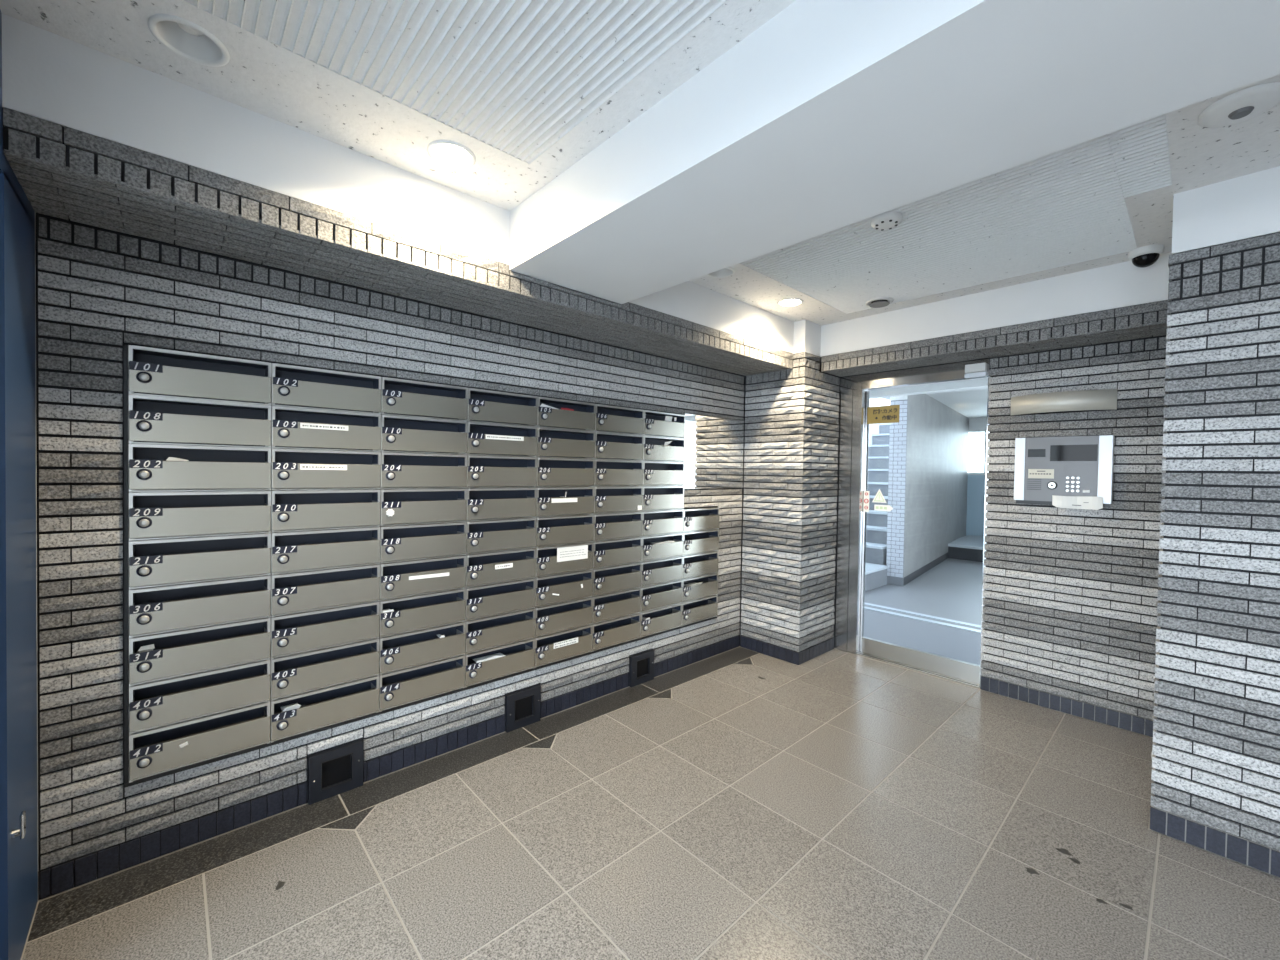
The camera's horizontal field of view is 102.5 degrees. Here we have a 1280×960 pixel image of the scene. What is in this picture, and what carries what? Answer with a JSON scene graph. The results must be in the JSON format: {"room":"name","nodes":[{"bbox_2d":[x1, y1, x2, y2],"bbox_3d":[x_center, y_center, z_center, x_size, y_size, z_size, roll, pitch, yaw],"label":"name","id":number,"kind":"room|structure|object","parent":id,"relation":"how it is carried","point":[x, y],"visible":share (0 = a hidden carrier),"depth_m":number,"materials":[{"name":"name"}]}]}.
{"room":"apartment mailroom lobby","nodes":[
{"label":"apartment mailroom lobby","id":0,"kind":"room"},
{"bbox_2d":[35,229,37,836],"bbox_3d":[-0.566,-0.033,-0.049,0.300,2.800,4.650,0,1,-43],"label":"wall","id":1,"kind":"structure","parent":0,"point":[35,229],"depth_m":1.59,"materials":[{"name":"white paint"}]},
{"bbox_2d":[0,10,37,959],"bbox_3d":[-0.388,0.135,-0.050,0.082,2.470,4.400,0,1,-43],"label":"door","id":2,"kind":"structure","parent":1,"relation":"in","point":[18,617],"depth_m":1.37,"materials":[{"name":"blue paint"}]},
{"bbox_2d":[35,213,744,870],"bbox_3d":[-0.447,-0.015,3.043,4.659,2.660,0.260,0,1,-43],"label":"wall","id":3,"kind":"structure","parent":0,"point":[100,292],"depth_m":1.81,"materials":[{"name":"grey brick"}]},
{"bbox_2d":[128,345,270,405],"bbox_3d":[-1.618,-0.369,1.904,0.388,0.161,0.226,0,1,-43],"label":"mailbox","id":4,"kind":"object","parent":3,"relation":"attached to","point":[157,372],"visible":0.95,"depth_m":1.83,"materials":[{"name":"silver metal"}]},
{"bbox_2d":[129,659,269,734],"bbox_3d":[-1.637,0.773,1.925,0.388,0.161,0.226,0,1,-43],"label":"mailbox","id":5,"kind":"object","parent":3,"relation":"attached to","point":[164,702],"visible":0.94,"depth_m":1.85,"materials":[{"name":"silver metal"}]},
{"bbox_2d":[129,701,269,782],"bbox_3d":[-1.639,0.936,1.927,0.388,0.161,0.226,0,1,-43],"label":"mailbox","id":6,"kind":"object","parent":3,"relation":"attached to","point":[158,750],"visible":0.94,"depth_m":1.85,"materials":[{"name":"silver metal"}]},
{"bbox_2d":[129,394,270,447],"bbox_3d":[-1.621,-0.206,1.907,0.388,0.161,0.226,0,1,-43],"label":"mailbox","id":7,"kind":"object","parent":3,"relation":"attached to","point":[152,419],"visible":0.98,"depth_m":1.84,"materials":[{"name":"silver metal"}]},
{"bbox_2d":[129,490,270,540],"bbox_3d":[-1.626,0.120,1.913,0.388,0.161,0.226,0,1,-43],"label":"mailbox","id":8,"kind":"object","parent":3,"relation":"attached to","point":[163,514],"visible":1,"depth_m":1.84,"materials":[{"name":"silver metal"}]},
{"bbox_2d":[129,533,270,589],"bbox_3d":[-1.629,0.283,1.916,0.388,0.161,0.226,0,1,-43],"label":"mailbox","id":9,"kind":"object","parent":3,"relation":"attached to","point":[169,561],"visible":0.96,"depth_m":1.85,"materials":[{"name":"silver metal"}]},
{"bbox_2d":[129,575,270,637],"bbox_3d":[-1.631,0.447,1.919,0.388,0.161,0.226,0,1,-43],"label":"mailbox","id":10,"kind":"object","parent":3,"relation":"attached to","point":[168,608],"visible":0.97,"depth_m":1.85,"materials":[{"name":"silver metal"}]},
{"bbox_2d":[129,444,270,491],"bbox_3d":[-1.623,-0.043,1.910,0.388,0.161,0.226,0,1,-43],"label":"mailbox","id":11,"kind":"object","parent":3,"relation":"attached to","point":[208,468],"visible":1,"depth_m":1.84,"materials":[{"name":"silver metal"}]},
{"bbox_2d":[129,617,270,685],"bbox_3d":[-1.634,0.610,1.922,0.388,0.161,0.226,0,1,-43],"label":"mailbox","id":12,"kind":"object","parent":3,"relation":"attached to","point":[178,653],"visible":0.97,"depth_m":1.85,"materials":[{"name":"silver metal"}]},
{"bbox_2d":[270,638,378,700],"bbox_3d":[-1.350,0.773,2.188,0.388,0.161,0.226,0,1,-43],"label":"mailbox","id":13,"kind":"object","parent":3,"relation":"attached to","point":[294,674],"visible":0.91,"depth_m":2.12,"materials":[{"name":"silver metal"}]},
{"bbox_2d":[270,675,378,742],"bbox_3d":[-1.352,0.936,2.191,0.388,0.161,0.226,0,1,-43],"label":"mailbox","id":14,"kind":"object","parent":3,"relation":"attached to","point":[323,707],"visible":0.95,"depth_m":2.12,"materials":[{"name":"silver metal"}]},
{"bbox_2d":[269,489,380,532],"bbox_3d":[-1.339,0.120,2.177,0.388,0.161,0.226,0,1,-43],"label":"mailbox","id":15,"kind":"object","parent":3,"relation":"attached to","point":[291,510],"visible":0.98,"depth_m":2.11,"materials":[{"name":"silver metal"}]},
{"bbox_2d":[270,601,379,658],"bbox_3d":[-1.347,0.610,2.186,0.388,0.161,0.226,0,1,-43],"label":"mailbox","id":16,"kind":"object","parent":3,"relation":"attached to","point":[295,633],"visible":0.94,"depth_m":2.12,"materials":[{"name":"silver metal"}]},
{"bbox_2d":[271,527,379,574],"bbox_3d":[-1.342,0.283,2.180,0.388,0.161,0.226,0,1,-43],"label":"mailbox","id":17,"kind":"object","parent":3,"relation":"attached to","point":[310,550],"visible":0.98,"depth_m":2.11,"materials":[{"name":"silver metal"}]},
{"bbox_2d":[271,564,379,616],"bbox_3d":[-1.344,0.447,2.183,0.388,0.161,0.226,0,1,-43],"label":"mailbox","id":18,"kind":"object","parent":3,"relation":"attached to","point":[295,592],"visible":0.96,"depth_m":2.12,"materials":[{"name":"silver metal"}]},
{"bbox_2d":[271,363,380,413],"bbox_3d":[-1.331,-0.369,2.168,0.388,0.161,0.226,0,1,-43],"label":"mailbox","id":19,"kind":"object","parent":3,"relation":"attached to","point":[291,386],"visible":0.95,"depth_m":2.10,"materials":[{"name":"silver metal"}]},
{"bbox_2d":[271,406,380,451],"bbox_3d":[-1.334,-0.206,2.171,0.388,0.161,0.226,0,1,-43],"label":"mailbox","id":20,"kind":"object","parent":3,"relation":"attached to","point":[291,427],"visible":0.98,"depth_m":2.10,"materials":[{"name":"silver metal"}]},
{"bbox_2d":[271,448,380,489],"bbox_3d":[-1.336,-0.043,2.174,0.388,0.161,0.226,0,1,-43],"label":"mailbox","id":21,"kind":"object","parent":3,"relation":"attached to","point":[291,469],"visible":0.98,"depth_m":2.11,"materials":[{"name":"silver metal"}]},
{"bbox_2d":[308,740,363,804],"bbox_3d":[-1.271,1.221,2.152,0.200,0.192,0.023,0,1,-43],"label":"lamp","id":22,"kind":"object","parent":3,"relation":"attached to","point":[338,770],"visible":1,"depth_m":2.15,"materials":[{"name":"black"}]},
{"bbox_2d":[2,13,793,375],"bbox_3d":[-0.258,-1.071,2.739,3.926,0.533,0.436,0,1,-43],"label":"beam","id":23,"kind":"structure","parent":3,"relation":"attached to","point":[92,137],"depth_m":1.69,"materials":[{"name":"grey paint"}]},
{"bbox_2d":[379,655,464,711],"bbox_3d":[-1.065,0.936,2.455,0.388,0.161,0.226,0,1,-43],"label":"mailbox","id":24,"kind":"object","parent":3,"relation":"attached to","point":[412,684],"visible":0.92,"depth_m":2.39,"materials":[{"name":"silver metal"}]},
{"bbox_2d":[379,622,465,674],"bbox_3d":[-1.062,0.773,2.452,0.388,0.161,0.226,0,1,-43],"label":"mailbox","id":25,"kind":"object","parent":3,"relation":"attached to","point":[419,647],"visible":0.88,"depth_m":2.39,"materials":[{"name":"silver metal"}]},
{"bbox_2d":[379,588,465,637],"bbox_3d":[-1.060,0.610,2.449,0.388,0.161,0.226,0,1,-43],"label":"mailbox","id":26,"kind":"object","parent":3,"relation":"attached to","point":[424,611],"visible":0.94,"depth_m":2.39,"materials":[{"name":"silver metal"}]},
{"bbox_2d":[379,488,466,525],"bbox_3d":[-1.053,0.120,2.442,0.388,0.161,0.222,0,1,-43],"label":"mailbox","id":27,"kind":"object","parent":3,"relation":"attached to","point":[434,505],"visible":0.89,"depth_m":2.38,"materials":[{"name":"silver metal"}]},
{"bbox_2d":[380,555,465,600],"bbox_3d":[-1.057,0.447,2.447,0.388,0.161,0.226,0,1,-43],"label":"mailbox","id":28,"kind":"object","parent":3,"relation":"attached to","point":[401,579],"visible":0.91,"depth_m":2.38,"materials":[{"name":"silver metal"}]},
{"bbox_2d":[380,522,466,563],"bbox_3d":[-1.054,0.283,2.444,0.388,0.161,0.226,0,1,-43],"label":"mailbox","id":29,"kind":"object","parent":3,"relation":"attached to","point":[398,543],"visible":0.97,"depth_m":2.38,"materials":[{"name":"silver metal"}]},
{"bbox_2d":[380,377,467,420],"bbox_3d":[-1.044,-0.369,2.432,0.388,0.161,0.226,0,1,-43],"label":"mailbox","id":30,"kind":"object","parent":3,"relation":"attached to","point":[399,397],"visible":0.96,"depth_m":2.37,"materials":[{"name":"silver metal"}]},
{"bbox_2d":[381,452,466,488],"bbox_3d":[-1.049,-0.043,2.438,0.388,0.161,0.226,0,1,-43],"label":"mailbox","id":31,"kind":"object","parent":3,"relation":"attached to","point":[398,470],"visible":0.96,"depth_m":2.38,"materials":[{"name":"silver metal"}]},
{"bbox_2d":[381,415,467,454],"bbox_3d":[-1.046,-0.206,2.435,0.388,0.161,0.226,0,1,-43],"label":"mailbox","id":32,"kind":"object","parent":3,"relation":"attached to","point":[399,434],"visible":0.93,"depth_m":2.37,"materials":[{"name":"silver metal"}]},
{"bbox_2d":[38,635,833,899],"bbox_3d":[-0.180,1.278,2.826,4.159,0.090,0.527,0,1,-43],"label":"baseboard","id":33,"kind":"structure","parent":3,"relation":"attached to","point":[55,879],"depth_m":2.06,"materials":[{"name":"grey"}]},
{"bbox_2d":[465,608,534,654],"bbox_3d":[-0.775,0.773,2.716,0.388,0.161,0.226,0,1,-43],"label":"mailbox","id":34,"kind":"object","parent":3,"relation":"attached to","point":[508,628],"visible":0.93,"depth_m":2.65,"materials":[{"name":"silver metal"}]},
{"bbox_2d":[465,638,534,687],"bbox_3d":[-0.778,0.936,2.719,0.388,0.161,0.226,0,1,-43],"label":"mailbox","id":35,"kind":"object","parent":3,"relation":"attached to","point":[520,656],"visible":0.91,"depth_m":2.65,"materials":[{"name":"silver metal"}]},
{"bbox_2d":[465,578,535,620],"bbox_3d":[-0.773,0.610,2.713,0.388,0.161,0.226,0,1,-43],"label":"mailbox","id":36,"kind":"object","parent":3,"relation":"attached to","point":[483,601],"visible":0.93,"depth_m":2.65,"materials":[{"name":"silver metal"}]},
{"bbox_2d":[465,487,536,521],"bbox_3d":[-0.765,0.120,2.705,0.388,0.161,0.226,0,1,-43],"label":"mailbox","id":37,"kind":"object","parent":3,"relation":"attached to","point":[483,504],"visible":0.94,"depth_m":2.65,"materials":[{"name":"silver metal"}]},
{"bbox_2d":[466,548,535,587],"bbox_3d":[-0.770,0.447,2.710,0.388,0.161,0.226,0,1,-43],"label":"mailbox","id":38,"kind":"object","parent":3,"relation":"attached to","point":[489,568],"visible":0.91,"depth_m":2.65,"materials":[{"name":"silver metal"}]},
{"bbox_2d":[466,518,535,554],"bbox_3d":[-0.767,0.283,2.708,0.388,0.161,0.226,0,1,-43],"label":"mailbox","id":39,"kind":"object","parent":3,"relation":"attached to","point":[486,536],"visible":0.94,"depth_m":2.65,"materials":[{"name":"silver metal"}]},
{"bbox_2d":[467,455,536,487],"bbox_3d":[-0.762,-0.043,2.702,0.388,0.161,0.226,0,1,-43],"label":"mailbox","id":40,"kind":"object","parent":3,"relation":"attached to","point":[482,471],"visible":0.95,"depth_m":2.64,"materials":[{"name":"silver metal"}]},
{"bbox_2d":[467,422,537,456],"bbox_3d":[-0.759,-0.206,2.699,0.388,0.161,0.226,0,1,-43],"label":"mailbox","id":41,"kind":"object","parent":3,"relation":"attached to","point":[483,439],"visible":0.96,"depth_m":2.64,"materials":[{"name":"silver metal"}]},
{"bbox_2d":[468,388,537,426],"bbox_3d":[-0.757,-0.369,2.696,0.388,0.161,0.226,0,1,-43],"label":"mailbox","id":42,"kind":"object","parent":3,"relation":"attached to","point":[484,406],"visible":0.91,"depth_m":2.64,"materials":[{"name":"silver metal"}]},
{"bbox_2d":[505,685,540,732],"bbox_3d":[-0.624,1.221,2.748,0.200,0.192,0.023,0,1,-43],"label":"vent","id":43,"kind":"object","parent":3,"relation":"attached to","point":[522,707],"visible":1,"depth_m":2.74,"materials":[{"name":"black"}]},
{"bbox_2d":[532,487,594,517],"bbox_3d":[-0.477,0.120,2.969,0.388,0.161,0.226,0,1,-43],"label":"mailbox","id":44,"kind":"object","parent":3,"relation":"attached to","point":[578,500],"visible":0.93,"depth_m":2.91,"materials":[{"name":"silver metal"}]},
{"bbox_2d":[535,597,592,637],"bbox_3d":[-0.488,0.773,2.980,0.388,0.161,0.226,0,1,-43],"label":"mailbox","id":45,"kind":"object","parent":3,"relation":"attached to","point":[554,618],"visible":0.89,"depth_m":2.92,"materials":[{"name":"silver metal"}]},
{"bbox_2d":[535,570,592,607],"bbox_3d":[-0.485,0.610,2.977,0.388,0.161,0.226,0,1,-43],"label":"mailbox","id":46,"kind":"object","parent":3,"relation":"attached to","point":[560,588],"visible":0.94,"depth_m":2.92,"materials":[{"name":"silver metal"}]},
{"bbox_2d":[535,625,592,667],"bbox_3d":[-0.491,0.936,2.983,0.388,0.161,0.226,0,1,-43],"label":"mailbox","id":47,"kind":"object","parent":3,"relation":"attached to","point":[558,646],"visible":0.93,"depth_m":2.92,"materials":[{"name":"silver metal"}]},
{"bbox_2d":[536,514,593,547],"bbox_3d":[-0.480,0.283,2.971,0.388,0.161,0.226,0,1,-43],"label":"mailbox","id":48,"kind":"object","parent":3,"relation":"attached to","point":[557,530],"visible":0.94,"depth_m":2.92,"materials":[{"name":"silver metal"}]},
{"bbox_2d":[536,542,593,577],"bbox_3d":[-0.483,0.447,2.974,0.388,0.161,0.226,0,1,-43],"label":"mailbox","id":49,"kind":"object","parent":3,"relation":"attached to","point":[547,564],"visible":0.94,"depth_m":2.89,"materials":[{"name":"silver metal"}]},
{"bbox_2d":[537,427,594,458],"bbox_3d":[-0.472,-0.206,2.963,0.388,0.161,0.226,0,1,-43],"label":"mailbox","id":50,"kind":"object","parent":3,"relation":"attached to","point":[551,442],"visible":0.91,"depth_m":2.90,"materials":[{"name":"silver metal"}]},
{"bbox_2d":[537,457,594,486],"bbox_3d":[-0.475,-0.043,2.966,0.388,0.161,0.226,0,1,-43],"label":"mailbox","id":51,"kind":"object","parent":3,"relation":"attached to","point":[551,472],"visible":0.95,"depth_m":2.91,"materials":[{"name":"silver metal"}]},
{"bbox_2d":[538,397,595,430],"bbox_3d":[-0.469,-0.369,2.960,0.388,0.161,0.226,0,1,-43],"label":"mailbox","id":52,"kind":"object","parent":3,"relation":"attached to","point":[583,417],"visible":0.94,"depth_m":2.90,"materials":[{"name":"silver metal"}]},
{"bbox_2d":[592,613,640,651],"bbox_3d":[-0.203,0.936,3.247,0.388,0.161,0.226,0,1,-43],"label":"mailbox","id":53,"kind":"object","parent":3,"relation":"attached to","point":[612,632],"visible":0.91,"depth_m":3.19,"materials":[{"name":"silver metal"}]},
{"bbox_2d":[593,588,640,623],"bbox_3d":[-0.201,0.773,3.244,0.388,0.161,0.226,0,1,-43],"label":"mailbox","id":54,"kind":"object","parent":3,"relation":"attached to","point":[606,607],"visible":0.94,"depth_m":3.19,"materials":[{"name":"silver metal"}]},
{"bbox_2d":[593,562,641,596],"bbox_3d":[-0.198,0.610,3.241,0.388,0.161,0.226,0,1,-43],"label":"mailbox","id":55,"kind":"object","parent":3,"relation":"attached to","point":[607,580],"visible":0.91,"depth_m":3.19,"materials":[{"name":"silver metal"}]},
{"bbox_2d":[592,512,642,541],"bbox_3d":[-0.193,0.283,3.235,0.388,0.161,0.226,0,1,-43],"label":"mailbox","id":56,"kind":"object","parent":3,"relation":"attached to","point":[610,526],"visible":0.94,"depth_m":3.18,"materials":[{"name":"silver metal"}]},
{"bbox_2d":[593,537,641,568],"bbox_3d":[-0.196,0.447,3.238,0.388,0.161,0.226,0,1,-43],"label":"mailbox","id":57,"kind":"object","parent":3,"relation":"attached to","point":[608,553],"visible":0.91,"depth_m":3.19,"materials":[{"name":"silver metal"}]},
{"bbox_2d":[594,486,642,513],"bbox_3d":[-0.190,0.120,3.232,0.388,0.161,0.226,0,1,-43],"label":"mailbox","id":58,"kind":"object","parent":3,"relation":"attached to","point":[615,499],"visible":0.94,"depth_m":3.18,"materials":[{"name":"silver metal"}]},
{"bbox_2d":[594,404,643,434],"bbox_3d":[-0.182,-0.369,3.224,0.388,0.161,0.226,0,1,-43],"label":"mailbox","id":59,"kind":"object","parent":3,"relation":"attached to","point":[609,419],"visible":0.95,"depth_m":3.17,"materials":[{"name":"silver metal"}]},
{"bbox_2d":[595,459,642,486],"bbox_3d":[-0.188,-0.043,3.230,0.388,0.161,0.226,0,1,-43],"label":"mailbox","id":60,"kind":"object","parent":3,"relation":"attached to","point":[608,473],"visible":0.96,"depth_m":3.18,"materials":[{"name":"silver metal"}]},
{"bbox_2d":[595,432,643,460],"bbox_3d":[-0.185,-0.206,3.227,0.388,0.161,0.226,0,1,-43],"label":"mailbox","id":61,"kind":"object","parent":3,"relation":"attached to","point":[608,446],"visible":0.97,"depth_m":3.17,"materials":[{"name":"silver metal"}]},
{"bbox_2d":[641,603,681,637],"bbox_3d":[0.084,0.936,3.511,0.388,0.161,0.226,0,1,-43],"label":"mailbox","id":62,"kind":"object","parent":3,"relation":"attached to","point":[668,617],"visible":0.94,"depth_m":3.46,"materials":[{"name":"silver metal"}]},
{"bbox_2d":[641,556,682,587],"bbox_3d":[0.089,0.610,3.505,0.388,0.161,0.226,0,1,-43],"label":"mailbox","id":63,"kind":"object","parent":3,"relation":"attached to","point":[654,572],"visible":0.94,"depth_m":3.45,"materials":[{"name":"silver metal"}]},
{"bbox_2d":[641,580,682,612],"bbox_3d":[0.086,0.773,3.508,0.388,0.161,0.226,0,1,-43],"label":"mailbox","id":64,"kind":"object","parent":3,"relation":"attached to","point":[661,595],"visible":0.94,"depth_m":3.45,"materials":[{"name":"silver metal"}]},
{"bbox_2d":[641,486,683,511],"bbox_3d":[0.097,0.120,3.496,0.388,0.161,0.226,0,1,-43],"label":"mailbox","id":65,"kind":"object","parent":3,"relation":"attached to","point":[655,498],"visible":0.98,"depth_m":3.45,"materials":[{"name":"silver metal"}]},
{"bbox_2d":[642,533,682,561],"bbox_3d":[0.092,0.447,3.502,0.388,0.161,0.226,0,1,-43],"label":"mailbox","id":66,"kind":"object","parent":3,"relation":"attached to","point":[650,551],"visible":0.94,"depth_m":3.45,"materials":[{"name":"silver metal"}]},
{"bbox_2d":[642,509,683,536],"bbox_3d":[0.094,0.283,3.499,0.388,0.161,0.226,0,1,-43],"label":"mailbox","id":67,"kind":"object","parent":3,"relation":"attached to","point":[662,522],"visible":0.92,"depth_m":3.45,"materials":[{"name":"silver metal"}]},
{"bbox_2d":[643,461,684,485],"bbox_3d":[0.100,-0.043,3.494,0.388,0.161,0.226,0,1,-43],"label":"mailbox","id":68,"kind":"object","parent":3,"relation":"attached to","point":[655,473],"visible":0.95,"depth_m":3.44,"materials":[{"name":"silver metal"}]},
{"bbox_2d":[643,436,684,461],"bbox_3d":[0.102,-0.206,3.491,0.388,0.161,0.226,0,1,-43],"label":"mailbox","id":69,"kind":"object","parent":3,"relation":"attached to","point":[654,449],"visible":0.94,"depth_m":3.44,"materials":[{"name":"silver metal"}]},
{"bbox_2d":[643,410,684,438],"bbox_3d":[0.105,-0.369,3.488,0.388,0.161,0.226,0,1,-43],"label":"mailbox","id":70,"kind":"object","parent":3,"relation":"attached to","point":[655,424],"visible":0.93,"depth_m":3.43,"materials":[{"name":"silver metal"}]},
{"bbox_2d":[682,595,717,625],"bbox_3d":[0.371,0.936,3.775,0.388,0.161,0.226,0,1,-43],"label":"mailbox","id":71,"kind":"object","parent":3,"relation":"attached to","point":[704,608],"visible":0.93,"depth_m":3.72,"materials":[{"name":"silver metal"}]},
{"bbox_2d":[682,573,717,602],"bbox_3d":[0.373,0.773,3.772,0.388,0.161,0.226,0,1,-43],"label":"mailbox","id":72,"kind":"object","parent":3,"relation":"attached to","point":[709,587],"visible":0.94,"depth_m":3.72,"materials":[{"name":"silver metal"}]},
{"bbox_2d":[682,507,718,532],"bbox_3d":[0.381,0.283,3.763,0.388,0.161,0.226,0,1,-43],"label":"mailbox","id":73,"kind":"object","parent":3,"relation":"attached to","point":[699,518],"visible":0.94,"depth_m":3.71,"materials":[{"name":"silver metal"}]},
{"bbox_2d":[682,551,718,579],"bbox_3d":[0.376,0.610,3.769,0.388,0.161,0.226,0,1,-43],"label":"mailbox","id":74,"kind":"object","parent":3,"relation":"attached to","point":[701,564],"visible":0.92,"depth_m":3.72,"materials":[{"name":"silver metal"}]},
{"bbox_2d":[683,529,718,555],"bbox_3d":[0.379,0.447,3.766,0.388,0.161,0.226,0,1,-43],"label":"mailbox","id":75,"kind":"object","parent":3,"relation":"attached to","point":[697,542],"visible":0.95,"depth_m":3.72,"materials":[{"name":"silver metal"}]},
{"bbox_2d":[684,413,743,488],"bbox_3d":[0.555,-0.200,3.798,0.683,0.525,0.011,0,1,-43],"label":"wall mirror","id":76,"kind":"object","parent":3,"relation":"attached to","point":[713,445],"visible":1,"depth_m":3.78,"materials":[{"name":"white mirror"}]},
{"bbox_2d":[0,0,1279,417],"bbox_3d":[3.463,-1.279,4.360,12.200,0.333,6.050,0,1,-43],"label":"ceiling","id":77,"kind":"structure","parent":0,"point":[509,82],"depth_m":1.60,"materials":[{"name":"white paint"}]},
{"bbox_2d":[147,14,229,66],"bbox_3d":[-1.165,-1.177,1.330,0.160,0.091,0.160,0,1,-43],"label":"recessed light","id":78,"kind":"object","parent":77,"relation":"in","point":[185,38],"visible":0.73,"depth_m":1.35,"materials":[{"name":"white plastic"}]},
{"bbox_2d":[427,140,475,168],"bbox_3d":[-0.657,-1.177,1.794,0.160,0.091,0.160,0,1,-43],"label":"recessed light","id":79,"kind":"object","parent":77,"relation":"in","point":[451,154],"visible":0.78,"depth_m":1.79,"materials":[{"name":"white plastic"}]},
{"bbox_2d":[509,0,1279,303],"bbox_3d":[1.026,-1.066,0.931,0.630,0.438,3.988,0,1,-43],"label":"ceiling beam","id":80,"kind":"structure","parent":77,"relation":"attached to","point":[830,115],"depth_m":1.26,"materials":[{"name":"white paint"}]},
{"bbox_2d":[1198,82,1279,126],"bbox_3d":[1.750,-1.078,1.495,0.170,0.030,0.170,0,1,-43],"label":"detector","id":81,"kind":"object","parent":77,"relation":"attached to","point":[1245,104],"visible":1,"depth_m":1.48,"materials":[{"name":"white plastic"}]},
{"bbox_2d":[21,558,1279,959],"bbox_3d":[3.506,1.393,4.520,11.920,0.081,6.000,0,1,-43],"label":"floor","id":82,"kind":"structure","parent":0,"point":[738,803],"depth_m":1.86,"materials":[{"name":"grey tile"}]},
{"bbox_2d":[865,423,889,590],"bbox_3d":[3.804,0.067,7.831,4.320,2.465,1.165,0,1,-43],"label":"staircase","id":83,"kind":"structure","parent":82,"relation":"on","point":[876,568],"depth_m":7.14,"materials":[{"name":"grey plastic"}]},
{"bbox_2d":[864,609,980,664],"bbox_3d":[2.456,1.342,4.155,1.200,0.007,1.886,0,1,-43],"label":"threshold","id":84,"kind":"object","parent":82,"relation":"on","point":[954,643],"visible":0.21,"depth_m":4.38,"materials":[{"name":"metal"}]},
{"bbox_2d":[948,535,983,561],"bbox_3d":[6.698,1.221,8.229,1.800,0.243,2.950,0,1,-43],"label":"ledge","id":85,"kind":"object","parent":82,"relation":"on","point":[970,547],"visible":0.18,"depth_m":8.51,"materials":[{"name":"grey"}]},
{"bbox_2d":[739,352,889,651],"bbox_3d":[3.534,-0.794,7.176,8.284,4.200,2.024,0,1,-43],"label":"column","id":86,"kind":"structure","parent":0,"point":[791,444],"depth_m":3.84,"materials":[{"name":"grey"}]},
{"bbox_2d":[793,319,820,356],"bbox_3d":[1.226,-1.123,3.766,0.238,0.416,0.106,0,1,-43],"label":"trim","id":87,"kind":"structure","parent":86,"relation":"attached to","point":[807,334],"depth_m":3.70,"materials":[{"name":"white paint"}]},
{"bbox_2d":[865,377,987,398],"bbox_3d":[3.487,-0.989,4.297,0.150,0.310,3.212,0,1,-43],"label":"trim","id":88,"kind":"structure","parent":86,"relation":"attached to","point":[979,383],"depth_m":4.96,"materials":[{"name":"white paint"}]},
{"bbox_2d":[886,394,968,585],"bbox_3d":[4.751,0.057,8.230,0.206,2.500,4.779,2,1,40],"label":"wall","id":89,"kind":"structure","parent":0,"point":[929,442],"depth_m":7.13,"materials":[{"name":"white paint"}]},
{"bbox_2d":[966,417,986,535],"bbox_3d":[7.420,0.088,8.958,0.150,2.500,4.700,0,1,-43],"label":"wall","id":90,"kind":"structure","parent":0,"point":[974,521],"depth_m":9.88,"materials":[{"name":"white paint"}]},
{"bbox_2d":[840,335,1166,719],"bbox_3d":[2.229,0.021,3.422,0.204,2.660,1.821,0,1,-43],"label":"wall","id":91,"kind":"structure","parent":0,"point":[1070,600],"depth_m":2.95,"materials":[{"name":"grey brick"}]},
{"bbox_2d":[835,359,991,688],"bbox_3d":[1.919,0.280,3.690,0.098,2.132,0.995,0,1,-43],"label":"door frame","id":92,"kind":"structure","parent":91,"relation":"in","point":[852,388],"depth_m":3.93,"materials":[{"name":"silver metal"}]},
{"bbox_2d":[859,378,985,683],"bbox_3d":[1.987,0.330,3.664,0.040,2.010,0.825,0,1,-43],"label":"sliding door","id":93,"kind":"structure","parent":92,"relation":"attached to","point":[970,672],"depth_m":3.82,"materials":[{"name":"silver metal"}]},
{"bbox_2d":[820,252,1171,376],"bbox_3d":[2.110,-1.043,3.324,0.513,0.533,1.929,0,1,-43],"label":"beam","id":94,"kind":"structure","parent":91,"relation":"attached to","point":[1122,301],"depth_m":2.96,"materials":[{"name":"grey"}]},
{"bbox_2d":[1010,389,1116,415],"bbox_3d":[2.440,-0.451,2.986,0.081,0.112,0.486,0,1,-43],"label":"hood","id":95,"kind":"object","parent":91,"relation":"attached to","point":[1106,399],"visible":1,"depth_m":2.94,"materials":[{"name":"silver metal"}]},
{"bbox_2d":[1014,435,1113,507],"bbox_3d":[2.463,-0.052,3.002,0.048,0.402,0.445,0,1,-43],"label":"intercom","id":96,"kind":"object","parent":91,"relation":"attached to","point":[1045,467],"visible":0.99,"depth_m":2.99,"materials":[{"name":"grey metal"}]},
{"bbox_2d":[980,675,1152,736],"bbox_3d":[2.479,1.318,3.014,0.013,0.090,0.822,0,1,-43],"label":"baseboard","id":97,"kind":"structure","parent":91,"relation":"attached to","point":[1118,719],"depth_m":2.98,"materials":[{"name":"grey tile"}]},
{"bbox_2d":[1151,232,1279,850],"bbox_3d":[3.203,0.276,1.680,1.327,2.243,2.082,0,1,-43],"label":"wall","id":98,"kind":"structure","parent":0,"point":[1215,755],"depth_m":1.88,"materials":[{"name":"grey brick"}]},
{"bbox_2d":[1150,807,1279,876],"bbox_3d":[2.707,1.353,1.254,0.013,0.090,2.075,0,1,-43],"label":"baseboard","id":99,"kind":"structure","parent":98,"relation":"attached to","point":[1258,856],"depth_m":1.89,"materials":[{"name":"grey tile"}]},
{"bbox_2d":[1172,166,1279,254],"bbox_3d":[3.233,-1.054,1.655,1.317,0.416,2.069,0,1,-43],"label":"beam","id":100,"kind":"structure","parent":98,"relation":"attached to","point":[1246,206],"depth_m":1.87,"materials":[{"name":"white paint"}]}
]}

